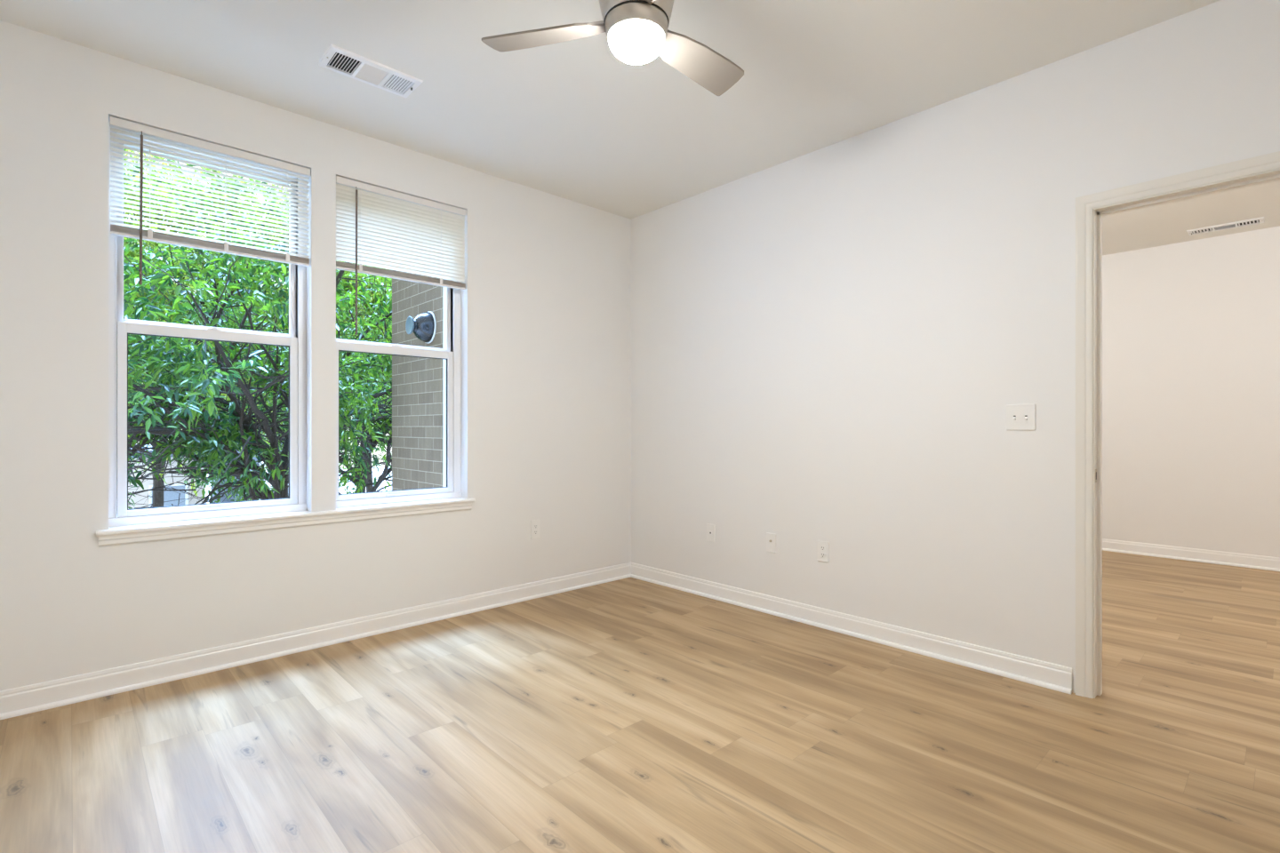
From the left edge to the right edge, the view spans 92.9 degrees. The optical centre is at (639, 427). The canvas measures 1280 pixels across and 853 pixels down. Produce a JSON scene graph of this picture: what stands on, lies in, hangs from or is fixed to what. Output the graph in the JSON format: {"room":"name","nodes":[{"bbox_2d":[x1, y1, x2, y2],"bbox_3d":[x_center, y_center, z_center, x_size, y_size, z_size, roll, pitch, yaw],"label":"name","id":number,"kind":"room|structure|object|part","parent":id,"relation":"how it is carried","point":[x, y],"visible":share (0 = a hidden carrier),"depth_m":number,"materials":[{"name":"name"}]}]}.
{"room":"empty bedroom","nodes":[
{"label":"empty bedroom","id":0,"kind":"room"},
{"bbox_2d":[0,20,631,691],"bbox_3d":[-1.506,-0.230,3.475,3.955,2.735,0.220,0,0,-43],"label":"wall","id":1,"kind":"structure","parent":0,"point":[546,300],"depth_m":3.04,"materials":[{"name":"paint"}]},
{"bbox_2d":[108,121,306,527],"bbox_3d":[-2.090,-0.452,2.987,0.790,1.780,0.153,0,0,-43],"label":"window","id":2,"kind":"structure","parent":1,"relation":"attached to","point":[119,328],"depth_m":2.86,"materials":[{"name":"plastic"}]},
{"bbox_3d":[-2.085,-0.873,2.973,0.727,0.878,0.034,0,0,-43],"label":"sash","id":3,"kind":"part","parent":2,"relation":"part of","materials":[{"name":"plastic"}]},
{"bbox_3d":[-2.059,-0.035,2.946,0.715,0.867,0.035,0,0,-43],"label":"sash","id":4,"kind":"part","parent":2,"relation":"part of","materials":[{"name":"plastic"}]},
{"bbox_3d":[-2.046,0.390,2.931,0.120,0.011,0.009,0,0,-43],"label":"lift rail","id":5,"kind":"part","parent":2,"relation":"part of","materials":[{"name":"plastic"}]},
{"bbox_2d":[109,116,310,285],"bbox_3d":[-1.994,-0.982,2.884,0.782,0.710,0.047,0,0,-43],"label":"window blind","id":6,"kind":"object","parent":1,"relation":"attached to","point":[148,234],"visible":1,"depth_m":2.85,"materials":[{"name":"white plastic"}]},
{"bbox_3d":[-2.186,-1.076,2.716,0.002,0.463,0.029,0,0,-43],"label":"ladder cord","id":7,"kind":"part","parent":6,"relation":"part of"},
{"bbox_3d":[-2.000,-0.840,2.890,0.780,0.011,0.027,0,0,-43],"label":"rail","id":8,"kind":"part","parent":6,"relation":"part of","materials":[{"name":"white plastic"}]},
{"bbox_3d":[-1.980,-1.076,2.910,0.002,0.463,0.029,0,0,-43],"label":"ladder cord","id":9,"kind":"part","parent":6,"relation":"part of","materials":[{"name":"white fabric"}]},
{"bbox_3d":[-1.790,-1.076,3.088,0.002,0.463,0.029,0,0,-43],"label":"ladder cord","id":10,"kind":"part","parent":6,"relation":"part of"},
{"bbox_2d":[95,497,475,546],"bbox_3d":[-1.692,0.471,3.198,1.745,0.070,0.139,0,0,-43],"label":"window sill","id":11,"kind":"structure","parent":1,"relation":"attached to","point":[129,534],"depth_m":3.00,"materials":[{"name":"paint"}]},
{"bbox_2d":[0,562,631,719],"bbox_3d":[-1.390,1.085,3.413,3.640,0.105,0.028,0,0,-43],"label":"baseboard","id":12,"kind":"structure","parent":1,"relation":"attached to","point":[27,700],"depth_m":2.99,"materials":[{"name":"paint"}]},
{"bbox_2d":[336,279,461,508],"bbox_3d":[-1.440,-0.452,3.595,0.755,1.780,0.153,0,0,-43],"label":"window","id":13,"kind":"structure","parent":1,"relation":"attached to","point":[451,352],"depth_m":3.75,"materials":[{"name":"plastic"}]},
{"bbox_3d":[-1.448,-0.873,3.570,0.708,0.878,0.034,0,0,-43],"label":"sash","id":14,"kind":"part","parent":13,"relation":"part of","materials":[{"name":"plastic"}]},
{"bbox_3d":[-1.422,-0.035,3.543,0.696,0.867,0.035,0,0,-43],"label":"sash","id":15,"kind":"part","parent":13,"relation":"part of","materials":[{"name":"plastic"}]},
{"bbox_3d":[-1.408,0.390,3.528,0.120,0.011,0.009,0,0,-43],"label":"lift rail","id":16,"kind":"part","parent":13,"relation":"part of","materials":[{"name":"plastic"}]},
{"bbox_2d":[336,176,466,335],"bbox_3d":[-1.344,-0.919,3.493,0.747,0.835,0.047,0,0,-43],"label":"window blind","id":17,"kind":"object","parent":1,"relation":"attached to","point":[377,227],"visible":0.98,"depth_m":3.47,"materials":[{"name":"white plastic"}]},
{"bbox_3d":[-1.351,-1.096,3.499,0.743,0.404,0.011,0,0,-43],"label":"slat panel","id":18,"kind":"part","parent":17,"relation":"part of","materials":[{"name":"white plastic"}]},
{"bbox_3d":[-1.350,-0.853,3.499,0.745,0.011,0.027,0,0,-43],"label":"rail","id":19,"kind":"part","parent":17,"relation":"part of","materials":[{"name":"white plastic"}]},
{"bbox_3d":[-1.195,-1.082,3.645,0.002,0.450,0.029,0,0,-43],"label":"ladder cord","id":20,"kind":"part","parent":17,"relation":"part of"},
{"bbox_2d":[530,520,539,539],"bbox_3d":[-0.700,0.682,4.074,0.070,0.125,0.010,0,0,-43],"label":"electrical outlet","id":21,"kind":"object","parent":1,"relation":"attached to","point":[534,524],"visible":1,"depth_m":4.07,"materials":[{"name":"white plastic"}]},
{"bbox_2d":[0,550,1279,852],"bbox_3d":[2.346,1.198,2.250,7.900,0.120,6.875,0,0,-43],"label":"floor","id":22,"kind":"structure","parent":0,"point":[630,715],"depth_m":2.17,"materials":[{"name":"brown wood"}]},
{"bbox_2d":[0,0,1279,255],"bbox_3d":[2.277,-1.672,2.323,7.900,0.150,7.075,0,0,-43],"label":"ceiling","id":23,"kind":"structure","parent":0,"point":[572,120],"depth_m":2.71,"materials":[{"name":"paint"}]},
{"bbox_2d":[317,43,423,97],"bbox_3d":[-1.207,-1.588,2.739,0.395,0.018,0.192,0,0,-43],"label":"ceiling vent","id":24,"kind":"object","parent":23,"relation":"in","point":[336,59],"visible":1,"depth_m":2.72,"materials":[{"name":"metal"}]},
{"bbox_2d":[481,0,743,95],"bbox_3d":[0.066,-1.384,1.989,0.837,0.426,0.939,0,0,-43],"label":"ceiling fan","id":25,"kind":"object","parent":23,"relation":"hanging from","point":[637,32],"visible":1,"depth_m":1.97,"materials":[{"name":"silver metal"}]},
{"bbox_3d":[-0.302,-1.292,2.013,0.428,0.045,0.135,0,0,12],"label":"blade","id":26,"kind":"part","parent":25,"relation":"part of","materials":[{"name":"silver metal"}]},
{"bbox_3d":[0.064,-1.292,1.639,0.135,0.045,0.428,0,0,-18],"label":"blade","id":27,"kind":"part","parent":25,"relation":"part of","materials":[{"name":"silver metal"}]},
{"bbox_3d":[0.204,-1.292,2.144,0.135,0.045,0.428,0,0,42],"label":"blade","id":28,"kind":"part","parent":25,"relation":"part of","materials":[{"name":"silver metal"}]},
{"bbox_2d":[1186,216,1264,235],"bbox_3d":[4.641,-1.588,4.831,0.170,0.018,0.440,0,0,-43],"label":"ceiling vent","id":29,"kind":"object","parent":23,"relation":"in","point":[1258,220],"visible":1,"depth_m":4.81,"materials":[{"name":"metal"}]},
{"bbox_2d":[631,0,1279,693],"bbox_3d":[2.314,-0.230,2.207,0.115,2.735,6.855,0,0,-43],"label":"wall","id":30,"kind":"structure","parent":0,"point":[832,344],"depth_m":3.11,"materials":[{"name":"paint"}]},
{"bbox_2d":[706,523,714,542],"bbox_3d":[0.474,0.707,4.080,0.009,0.118,0.070,0,0,-43],"label":"phone jack","id":31,"kind":"object","parent":30,"relation":"attached to","point":[710,528],"visible":1,"depth_m":4.08,"materials":[{"name":"white plastic"}]},
{"bbox_2d":[766,532,775,553],"bbox_3d":[0.800,0.707,3.726,0.018,0.118,0.070,0,0,-43],"label":"cable jack","id":32,"kind":"object","parent":30,"relation":"attached to","point":[771,538],"visible":1,"depth_m":3.73,"materials":[{"name":"white plastic"}]},
{"bbox_2d":[817,540,828,562],"bbox_3d":[1.044,0.708,3.472,0.010,0.118,0.070,0,0,-43],"label":"electrical outlet","id":33,"kind":"object","parent":30,"relation":"attached to","point":[822,546],"visible":1,"depth_m":3.47,"materials":[{"name":"white plastic"}]},
{"bbox_2d":[630,562,1071,695],"bbox_3d":[0.886,1.085,3.626,0.028,0.105,2.805,0,0,-43],"label":"baseboard","id":34,"kind":"structure","parent":30,"relation":"attached to","point":[1039,673],"depth_m":3.21,"materials":[{"name":"paint"}]},
{"bbox_2d":[1006,404,1035,430],"bbox_3d":[1.716,-0.046,2.748,0.018,0.117,0.117,0,0,-43],"label":"light switch","id":35,"kind":"object","parent":30,"relation":"attached to","point":[1019,417],"visible":1,"depth_m":2.75,"materials":[{"name":"white plastic"}]},
{"bbox_2d":[1075,151,1279,698],"bbox_3d":[2.229,0.080,2.298,0.148,2.116,0.942,0,0,-43],"label":"door frame","id":36,"kind":"structure","parent":30,"relation":"in","point":[1090,209],"depth_m":2.57,"materials":[{"name":"paint"}]},
{"bbox_2d":[1102,225,1279,558],"bbox_3d":[5.386,-0.230,4.636,0.200,2.735,6.200,0,0,-43],"label":"wall","id":37,"kind":"structure","parent":0,"point":[1191,329],"depth_m":5.21,"materials":[{"name":"paint"}]},
{"bbox_2d":[1102,538,1279,571],"bbox_3d":[5.303,1.085,4.558,0.028,0.105,5.800,0,0,-43],"label":"baseboard","id":38,"kind":"structure","parent":37,"relation":"attached to","point":[1202,556],"depth_m":5.18,"materials":[{"name":"paint"}]},
{"label":"outside","id":39,"kind":"structure","parent":0,"visible":0},
{"bbox_2d":[205,466,391,503],"bbox_3d":[-17.899,4.538,33.725,100.000,0.200,66.305,0,0,-43],"label":"ground","id":40,"kind":"structure","parent":39,"point":[350,484],"depth_m":46.41,"materials":[{"name":"grey concrete"}]},
{"bbox_2d":[128,444,207,509],"bbox_3d":[-23.509,2.613,21.139,13.400,3.650,9.800,0,0,-43],"label":"house","id":41,"kind":"structure","parent":40,"relation":"on","point":[168,496],"depth_m":21.43,"materials":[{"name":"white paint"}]},
{"bbox_3d":[-16.605,2.738,21.449,0.960,1.360,0.070,0,0,-43],"label":"pane","id":42,"kind":"part","parent":41,"relation":"part of","materials":[{"name":"glass"}]},
{"bbox_2d":[212,272,288,503],"bbox_3d":[-14.953,-0.812,24.292,3.200,10.500,8.900,0,0,-43],"label":"house","id":43,"kind":"structure","parent":40,"relation":"on","point":[223,498],"depth_m":23.29,"materials":[{"name":"blue"}]},
{"bbox_2d":[123,159,391,509],"bbox_3d":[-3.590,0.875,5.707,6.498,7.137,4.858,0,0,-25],"label":"broadleaf tree","id":44,"kind":"object","parent":40,"relation":"on","point":[276,461],"visible":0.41,"depth_m":5.40,"materials":[{"name":"green plant"}]},
{"bbox_2d":[123,148,391,507],"bbox_3d":[-7.904,-0.537,9.482,10.310,9.960,7.774,0,0,-12],"label":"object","id":45,"kind":"object","parent":40,"relation":"on","point":[156,484],"visible":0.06,"depth_m":8.94,"materials":[{"name":"green plant"}]},
{"bbox_2d":[123,201,391,503],"bbox_3d":[-3.476,0.527,8.543,6.277,7.834,6.978,0,0,-6],"label":"broadleaf tree","id":46,"kind":"object","parent":40,"relation":"on","point":[361,486],"visible":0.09,"depth_m":7.25,"materials":[{"name":"green plant"}]},
{"bbox_2d":[156,167,391,492],"bbox_3d":[-5.122,-0.649,12.618,7.405,10.183,8.359,0,0,39],"label":"broadleaf tree","id":47,"kind":"object","parent":40,"relation":"on","point":[369,476],"visible":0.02,"depth_m":10.90,"materials":[{"name":"green plant"}]},
{"bbox_2d":[392,270,443,490],"bbox_3d":[-0.340,-0.212,6.140,3.500,9.300,2.055,0,0,-43],"label":"brick wall","id":48,"kind":"structure","parent":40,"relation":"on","point":[417,382],"depth_m":5.30,"materials":[{"name":"grey brick"}]},
{"bbox_2d":[405,312,436,343],"bbox_3d":[-1.829,-0.837,5.043,0.172,0.268,0.268,0,0,-43],"label":"wall light","id":49,"kind":"object","parent":48,"relation":"attached to","point":[423,326],"visible":1,"depth_m":5.00,"materials":[{"name":"black metal"}]}
]}

